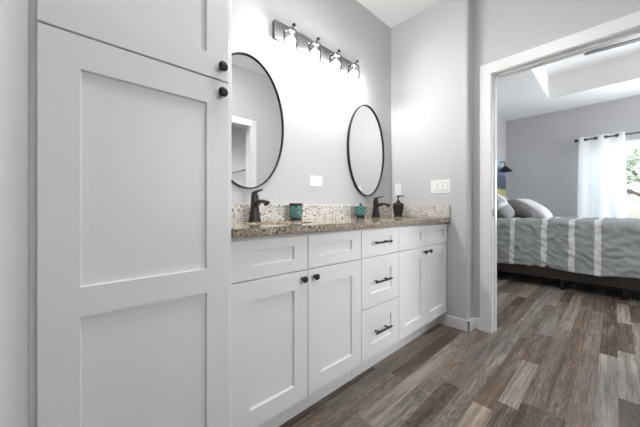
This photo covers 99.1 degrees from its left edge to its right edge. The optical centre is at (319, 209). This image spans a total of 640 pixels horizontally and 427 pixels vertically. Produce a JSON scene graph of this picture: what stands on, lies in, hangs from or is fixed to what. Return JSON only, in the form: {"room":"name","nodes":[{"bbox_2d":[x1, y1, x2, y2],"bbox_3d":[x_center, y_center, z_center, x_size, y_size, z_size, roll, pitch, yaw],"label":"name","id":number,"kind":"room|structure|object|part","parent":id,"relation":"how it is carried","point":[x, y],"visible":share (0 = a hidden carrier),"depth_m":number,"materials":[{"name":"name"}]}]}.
{"room":"bathroom","nodes":[
{"label":"bathroom","id":0,"kind":"room"},
{"bbox_2d":[8,0,28,426],"bbox_3d":[-0.781,-0.405,0.648,0.132,2.750,0.973,0,0,-43],"label":"wall","id":1,"kind":"structure","parent":0,"point":[18,10],"depth_m":0.51,"materials":[{"name":"grey paint"}]},
{"bbox_2d":[0,0,7,426],"bbox_3d":[-0.475,-0.405,0.317,0.138,2.750,0.101,0,0,-43],"label":"trim","id":2,"kind":"structure","parent":1,"relation":"attached to","point":[3,3],"depth_m":0.38,"materials":[{"name":"grey paint"}]},
{"bbox_2d":[231,0,505,205],"bbox_3d":[0.827,-0.505,2.899,8.150,2.950,0.150,0,0,-43],"label":"wall","id":3,"kind":"structure","parent":0,"point":[319,102],"depth_m":2.04,"materials":[{"name":"grey paint"}]},
{"bbox_2d":[231,52,283,188],"bbox_3d":[-0.427,-0.522,1.620,0.505,0.797,0.022,0,0,-43],"label":"oval mirror","id":4,"kind":"object","parent":3,"relation":"attached to","point":[257,121],"visible":0.66,"depth_m":1.64,"materials":[{"name":"black mirror"}]},
{"bbox_2d":[231,203,391,221],"bbox_3d":[0.010,0.018,2.027,1.892,0.104,0.020,0,0,-43],"label":"backsplash","id":5,"kind":"structure","parent":3,"relation":"attached to","point":[239,212],"depth_m":1.92,"materials":[{"name":"beige stone"}]},
{"bbox_2d":[309,176,321,186],"bbox_3d":[-0.029,-0.206,2.000,0.126,0.074,0.008,0,0,-43],"label":"outlet plate","id":6,"kind":"object","parent":3,"relation":"attached to","point":[313,180],"visible":1,"depth_m":1.99,"materials":[{"name":"white plastic"}]},
{"bbox_2d":[313,179,319,183],"bbox_3d":[-0.027,-0.206,1.998,0.068,0.034,0.003,0,0,-43],"label":"receptacle","id":7,"kind":"object","parent":6,"relation":"attached to","point":[315,181],"depth_m":2.00,"materials":[{"name":"white plastic"}]},
{"bbox_2d":[273,19,359,78],"bbox_3d":[0.031,-1.129,1.978,0.806,0.162,0.122,0,0,-43],"label":"vanity light","id":8,"kind":"object","parent":3,"relation":"attached to","point":[283,34],"visible":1,"depth_m":1.91,"materials":[{"name":"grey metal"}]},
{"bbox_2d":[287,28,294,36],"bbox_3d":[-0.190,-1.141,1.755,0.052,0.046,0.052,0,0,-43],"label":"socket","id":9,"kind":"object","parent":8,"relation":"attached to","point":[290,32],"depth_m":1.74,"materials":[{"name":"silver metal"}]},
{"bbox_2d":[311,41,317,49],"bbox_3d":[-0.037,-1.141,1.897,0.052,0.046,0.052,0,0,-43],"label":"socket","id":10,"kind":"object","parent":8,"relation":"attached to","point":[314,45],"depth_m":1.88,"materials":[{"name":"silver metal"}]},
{"bbox_2d":[332,53,338,60],"bbox_3d":[0.117,-1.141,2.038,0.052,0.046,0.052,0,0,-43],"label":"socket","id":11,"kind":"object","parent":8,"relation":"attached to","point":[335,56],"depth_m":2.02,"materials":[{"name":"white glass"}]},
{"bbox_2d":[347,105,383,195],"bbox_3d":[0.412,-0.516,2.396,0.505,0.797,0.022,0,0,-43],"label":"oval mirror","id":12,"kind":"object","parent":3,"relation":"attached to","point":[365,143],"visible":1,"depth_m":2.38,"materials":[{"name":"black mirror"}]},
{"bbox_2d":[497,158,505,194],"bbox_3d":[3.388,-0.610,5.138,0.710,0.660,0.035,0,0,-43],"label":"picture","id":13,"kind":"object","parent":3,"relation":"attached to","point":[501,176],"visible":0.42,"depth_m":5.16,"materials":[{"name":"paint"}]},
{"bbox_2d":[499,161,511,171],"bbox_3d":[3.401,-0.814,5.013,0.228,0.233,0.238,0,0,-43],"label":"wall sconce","id":14,"kind":"object","parent":3,"relation":"attached to","point":[505,168],"visible":0.8,"depth_m":4.98,"materials":[{"name":"black metal"}]},
{"bbox_3d":[3.405,-0.745,5.009,0.228,0.095,0.228,0,0,-43],"label":"lamp shade","id":15,"kind":"part","parent":14,"relation":"part of","materials":[{"name":"black metal"}]},
{"bbox_2d":[391,0,472,319],"bbox_3d":[0.970,-0.405,2.553,0.230,2.750,0.853,0,0,-43],"label":"wall","id":16,"kind":"structure","parent":0,"point":[432,49],"depth_m":2.31,"materials":[{"name":"grey paint"}]},
{"bbox_2d":[395,183,401,195],"bbox_3d":[0.750,-0.192,2.615,0.008,0.114,0.072,0,0,-43],"label":"outlet plate","id":17,"kind":"object","parent":16,"relation":"attached to","point":[398,187],"visible":0.89,"depth_m":2.61,"materials":[{"name":"white plastic"}]},
{"bbox_2d":[431,179,450,193],"bbox_3d":[1.023,-0.194,2.317,0.012,0.116,0.166,0,0,-43],"label":"light switch","id":18,"kind":"object","parent":16,"relation":"attached to","point":[437,186],"visible":1,"depth_m":2.31,"materials":[{"name":"white plastic"}]},
{"bbox_2d":[438,314,479,332],"bbox_3d":[1.148,0.924,2.263,0.128,0.092,0.295,0,0,-43],"label":"baseboard","id":19,"kind":"structure","parent":16,"relation":"attached to","point":[468,326],"depth_m":2.21,"materials":[{"name":"white paint"}]},
{"bbox_2d":[279,271,639,426],"bbox_3d":[2.300,1.030,1.342,8.200,0.120,4.450,0,0,-43],"label":"floor","id":20,"kind":"structure","parent":0,"point":[555,357],"depth_m":1.64,"materials":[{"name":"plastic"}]},
{"bbox_2d":[29,0,230,426],"bbox_3d":[-0.671,-0.245,1.001,0.508,2.430,0.599,0,0,-43],"label":"linen cabinet","id":21,"kind":"object","parent":20,"relation":"on","point":[130,100],"visible":1,"depth_m":0.77,"materials":[{"name":"white paint"}]},
{"bbox_3d":[-0.498,-0.908,0.806,0.470,0.924,0.020,0,0,-43],"label":"door","id":22,"kind":"part","parent":21,"relation":"part of","materials":[{"name":"white paint"}]},
{"bbox_3d":[-0.331,-0.485,0.927,0.033,0.033,0.029,0,0,-43],"label":"knob","id":23,"kind":"part","parent":21,"relation":"part of","materials":[{"name":"black metal"}]},
{"bbox_3d":[-0.331,-0.398,0.927,0.033,0.033,0.029,0,0,-43],"label":"knob","id":24,"kind":"part","parent":21,"relation":"part of","materials":[{"name":"black metal"}]},
{"bbox_2d":[231,229,360,426],"bbox_3d":[-0.221,0.537,1.437,0.752,0.866,0.569,0,0,-43],"label":"base cabinet","id":25,"kind":"object","parent":20,"relation":"on","point":[296,297],"visible":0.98,"depth_m":1.19,"materials":[{"name":"white wood"}]},
{"bbox_3d":[-0.196,0.195,1.125,0.365,0.154,0.018,0,0,-43],"label":"drawer","id":26,"kind":"part","parent":25,"relation":"part of","materials":[{"name":"white paint"}]},
{"bbox_3d":[-0.196,0.564,1.125,0.365,0.576,0.018,0,0,-43],"label":"door","id":27,"kind":"part","parent":25,"relation":"part of","materials":[{"name":"white paint"}]},
{"bbox_3d":[-0.069,0.310,1.210,0.029,0.029,0.029,0,0,-43],"label":"knob","id":28,"kind":"part","parent":25,"relation":"part of","materials":[{"name":"black metal"}]},
{"bbox_3d":[-0.017,0.310,1.258,0.029,0.029,0.029,0,0,-43],"label":"knob","id":29,"kind":"part","parent":25,"relation":"part of","materials":[{"name":"black metal"}]},
{"bbox_3d":[0.081,0.564,1.381,0.383,0.576,0.018,0,0,-43],"label":"door","id":30,"kind":"part","parent":25,"relation":"part of","materials":[{"name":"white paint"}]},
{"bbox_3d":[0.081,0.195,1.381,0.383,0.154,0.018,0,0,-43],"label":"drawer","id":31,"kind":"part","parent":25,"relation":"part of","materials":[{"name":"white paint"}]},
{"bbox_2d":[231,203,450,237],"bbox_3d":[0.195,0.034,1.827,1.893,0.136,0.566,0,0,-43],"label":"countertop","id":32,"kind":"structure","parent":25,"relation":"on","point":[275,218],"depth_m":1.71,"materials":[{"name":"beige stone"}]},
{"bbox_2d":[248,189,269,221],"bbox_3d":[-0.338,-0.021,1.522,0.066,0.182,0.171,0,0,-43],"label":"faucet","id":33,"kind":"object","parent":32,"relation":"on","point":[254,216],"visible":1,"depth_m":1.54,"materials":[{"name":"brown metal"}]},
{"bbox_3d":[-0.353,-0.096,1.539,0.036,0.032,0.096,0,0,-43],"label":"handle","id":34,"kind":"part","parent":33,"relation":"part of","materials":[{"name":"brown metal"}]},
{"bbox_3d":[-0.326,-0.035,1.510,0.035,0.044,0.137,0,0,-43],"label":"spout","id":35,"kind":"part","parent":33,"relation":"part of","materials":[{"name":"brown metal"}]},
{"bbox_2d":[289,203,302,219],"bbox_3d":[-0.156,0.015,1.769,0.090,0.110,0.090,0,0,-43],"label":"tumbler","id":36,"kind":"object","parent":32,"relation":"on","point":[295,209],"visible":0.96,"depth_m":1.73,"materials":[{"name":"teal ceramic"}]},
{"bbox_2d":[354,203,366,217],"bbox_3d":[0.329,0.010,2.210,0.099,0.120,0.099,0,0,-43],"label":"lidded jar","id":37,"kind":"object","parent":32,"relation":"on","point":[360,211],"visible":0.98,"depth_m":2.17,"materials":[{"name":"teal ceramic"}]},
{"bbox_2d":[371,196,390,217],"bbox_3d":[0.518,-0.021,2.313,0.066,0.182,0.171,0,0,-43],"label":"faucet","id":38,"kind":"object","parent":32,"relation":"on","point":[375,214],"visible":1,"depth_m":2.33,"materials":[{"name":"brown metal"}]},
{"bbox_3d":[0.529,-0.035,2.300,0.035,0.044,0.137,0,0,-43],"label":"spout","id":39,"kind":"part","parent":38,"relation":"part of","materials":[{"name":"brown metal"}]},
{"bbox_2d":[392,195,403,216],"bbox_3d":[0.707,-0.029,2.465,0.102,0.198,0.102,0,0,-43],"label":"soap dispenser","id":40,"kind":"object","parent":32,"relation":"on","point":[398,207],"visible":1,"depth_m":2.43,"materials":[{"name":"brown metal"}]},
{"bbox_2d":[393,202,403,216],"bbox_3d":[0.707,0.003,2.465,0.098,0.133,0.098,0,0,-43],"label":"bottle","id":41,"kind":"object","parent":40,"relation":"attached to","point":[398,207],"depth_m":2.43,"materials":[{"name":"brown metal"}]},
{"bbox_2d":[352,226,398,378],"bbox_3d":[0.200,0.537,1.821,0.384,0.866,0.576,0,0,-43],"label":"base cabinet","id":42,"kind":"object","parent":20,"relation":"on","point":[379,245],"visible":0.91,"depth_m":1.63,"materials":[{"name":"white wood"}]},
{"bbox_3d":[0.365,0.709,1.643,0.383,0.286,0.018,0,0,-43],"label":"drawer","id":43,"kind":"part","parent":42,"relation":"part of","materials":[{"name":"white paint"}]},
{"bbox_3d":[0.365,0.419,1.643,0.383,0.286,0.018,0,0,-43],"label":"drawer","id":44,"kind":"part","parent":42,"relation":"part of","materials":[{"name":"white paint"}]},
{"bbox_3d":[0.365,0.195,1.643,0.383,0.154,0.018,0,0,-43],"label":"drawer","id":45,"kind":"part","parent":42,"relation":"part of","materials":[{"name":"white paint"}]},
{"bbox_3d":[0.372,0.708,1.613,0.156,0.011,0.037,0,0,-43],"label":"bar pull","id":46,"kind":"part","parent":42,"relation":"part of","materials":[{"name":"black metal"}]},
{"bbox_3d":[0.372,0.417,1.613,0.156,0.011,0.037,0,0,-43],"label":"bar pull","id":47,"kind":"part","parent":42,"relation":"part of","materials":[{"name":"black metal"}]},
{"bbox_3d":[0.372,0.191,1.613,0.156,0.011,0.037,0,0,-43],"label":"bar pull","id":48,"kind":"part","parent":42,"relation":"part of","materials":[{"name":"black metal"}]},
{"bbox_2d":[390,222,446,353],"bbox_3d":[0.613,0.537,2.207,0.742,0.866,0.569,0,0,-43],"label":"base cabinet","id":49,"kind":"object","parent":20,"relation":"on","point":[422,296],"visible":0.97,"depth_m":1.98,"materials":[{"name":"white wood"}]},
{"bbox_3d":[0.643,0.195,1.900,0.368,0.154,0.018,0,0,-43],"label":"drawer","id":50,"kind":"part","parent":49,"relation":"part of","materials":[{"name":"white paint"}]},
{"bbox_3d":[0.643,0.564,1.900,0.368,0.576,0.018,0,0,-43],"label":"door","id":51,"kind":"part","parent":49,"relation":"part of","materials":[{"name":"white paint"}]},
{"bbox_3d":[0.916,0.564,2.152,0.371,0.576,0.018,0,0,-43],"label":"door","id":52,"kind":"part","parent":49,"relation":"part of","materials":[{"name":"white paint"}]},
{"bbox_3d":[0.916,0.195,2.152,0.371,0.154,0.018,0,0,-43],"label":"drawer","id":53,"kind":"part","parent":49,"relation":"part of","materials":[{"name":"white paint"}]},
{"bbox_2d":[497,215,639,300],"bbox_3d":[3.457,0.460,3.766,1.550,1.020,2.080,0,0,-43],"label":"bed","id":54,"kind":"object","parent":20,"relation":"on","point":[622,283],"visible":0.23,"depth_m":3.20,"materials":[{"name":"black wood"}]},
{"bbox_3d":[2.914,0.905,3.278,0.047,0.130,0.047,0,0,-43],"label":"leg","id":55,"kind":"part","parent":54,"relation":"part of","materials":[{"name":"black wood"}]},
{"bbox_2d":[497,216,639,278],"bbox_3d":[3.579,0.423,3.634,1.658,0.634,1.856,0,0,-43],"label":"comforter","id":56,"kind":"object","parent":54,"relation":"on","point":[600,246],"visible":0.95,"depth_m":3.19,"materials":[{"name":"grey fabric"}]},
{"bbox_2d":[497,193,517,217],"bbox_3d":[2.759,-0.051,4.117,0.700,0.401,0.368,0,0,-43],"label":"pillow","id":57,"kind":"object","parent":56,"relation":"on","point":[504,210],"visible":0.43,"depth_m":3.87,"materials":[{"name":"grey fabric"}]},
{"bbox_2d":[507,199,539,217],"bbox_3d":[2.990,0.006,4.057,0.600,0.316,0.385,0,0,-43],"label":"pillow","id":58,"kind":"object","parent":56,"relation":"on","point":[521,209],"visible":0.71,"depth_m":3.87,"materials":[{"name":"grey fabric"}]},
{"bbox_2d":[516,199,552,217],"bbox_3d":[3.457,0.000,4.392,0.600,0.357,0.415,0,0,-43],"label":"pillow","id":59,"kind":"object","parent":56,"relation":"on","point":[543,211],"visible":0.53,"depth_m":4.21,"materials":[{"name":"grey fabric"}]},
{"bbox_3d":[3.247,0.905,2.918,0.047,0.130,0.047,0,0,-43],"label":"leg","id":60,"kind":"part","parent":54,"relation":"part of","materials":[{"name":"black wood"}]},
{"bbox_2d":[357,0,639,120],"bbox_3d":[2.300,-2.005,1.342,8.200,0.450,4.450,0,0,-43],"label":"ceiling","id":61,"kind":"structure","parent":0,"point":[579,80],"depth_m":4.01,"materials":[{"name":"white paint"}]},
{"bbox_2d":[584,37,639,54],"bbox_3d":[3.373,-1.845,2.620,1.288,0.570,1.195,0,0,-43],"label":"ceiling fan","id":62,"kind":"object","parent":61,"relation":"hanging from","point":[635,39],"visible":0.96,"depth_m":2.83,"materials":[{"name":"grey"}]},
{"bbox_2d":[473,0,639,317],"bbox_3d":[2.519,-0.405,0.960,0.117,2.750,3.590,0,0,-43],"label":"wall","id":63,"kind":"structure","parent":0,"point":[502,29],"depth_m":2.04,"materials":[{"name":"grey paint"}]},
{"bbox_2d":[480,11,639,332],"bbox_3d":[1.658,-0.089,1.885,0.139,2.118,0.954,0,0,-43],"label":"door frame","id":64,"kind":"structure","parent":63,"relation":"attached to","point":[630,21],"depth_m":2.14,"materials":[{"name":"white paint"}]},
{"bbox_2d":[506,95,639,216],"bbox_3d":[5.272,-0.505,3.982,0.150,2.950,4.293,0,0,-43],"label":"wall","id":65,"kind":"structure","parent":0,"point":[542,151],"depth_m":4.94,"materials":[{"name":"grey paint"}]},
{"bbox_2d":[574,132,639,144],"bbox_3d":[5.006,-1.160,4.067,0.126,0.086,1.768,0,0,-43],"label":"curtain rod","id":66,"kind":"object","parent":65,"relation":"attached to","point":[576,140],"visible":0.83,"depth_m":4.40,"materials":[{"name":"black metal"}]},
{"bbox_2d":[577,131,626,217],"bbox_3d":[4.594,-0.280,4.457,0.054,1.880,0.589,0,0,-43],"label":"curtain","id":67,"kind":"object","parent":66,"relation":"hanging from","point":[602,188],"visible":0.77,"depth_m":4.43,"materials":[{"name":"white fabric"}]},
{"bbox_3d":[4.979,-1.177,4.042,0.019,0.019,1.680,0,0,-43],"label":"rod","id":68,"kind":"part","parent":66,"relation":"part of","materials":[{"name":"black metal"}]},
{"bbox_2d":[625,140,639,188],"bbox_3d":[5.000,-0.328,4.233,0.150,1.525,1.490,0,0,-43],"label":"window","id":69,"kind":"structure","parent":65,"relation":"attached to","point":[633,143],"depth_m":4.31,"materials":[{"name":"white paint"}]},
{"bbox_3d":[5.030,-0.340,4.260,0.070,1.500,1.430,0,0,-43],"label":"frame","id":70,"kind":"part","parent":69,"relation":"part of","materials":[{"name":"white paint"}]},
{"bbox_3d":[5.015,-0.003,4.246,0.030,0.725,1.330,0,0,-43],"label":"sash","id":71,"kind":"part","parent":69,"relation":"part of","materials":[{"name":"white paint"}]},
{"label":"outside","id":72,"kind":"structure","parent":0,"visible":0},
{"bbox_3d":[17.168,1.370,15.864,33.250,0.200,40.000,0,0,-43],"label":"lawn","id":73,"kind":"structure","parent":72,"visible":0},
{"bbox_2d":[626,146,639,209],"bbox_3d":[8.241,-0.626,6.724,2.949,3.803,3.037,0,0,-43],"label":"tree","id":74,"kind":"object","parent":73,"relation":"on","point":[633,172],"visible":0.24,"depth_m":6.78,"materials":[{"name":"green plant"}]}
]}

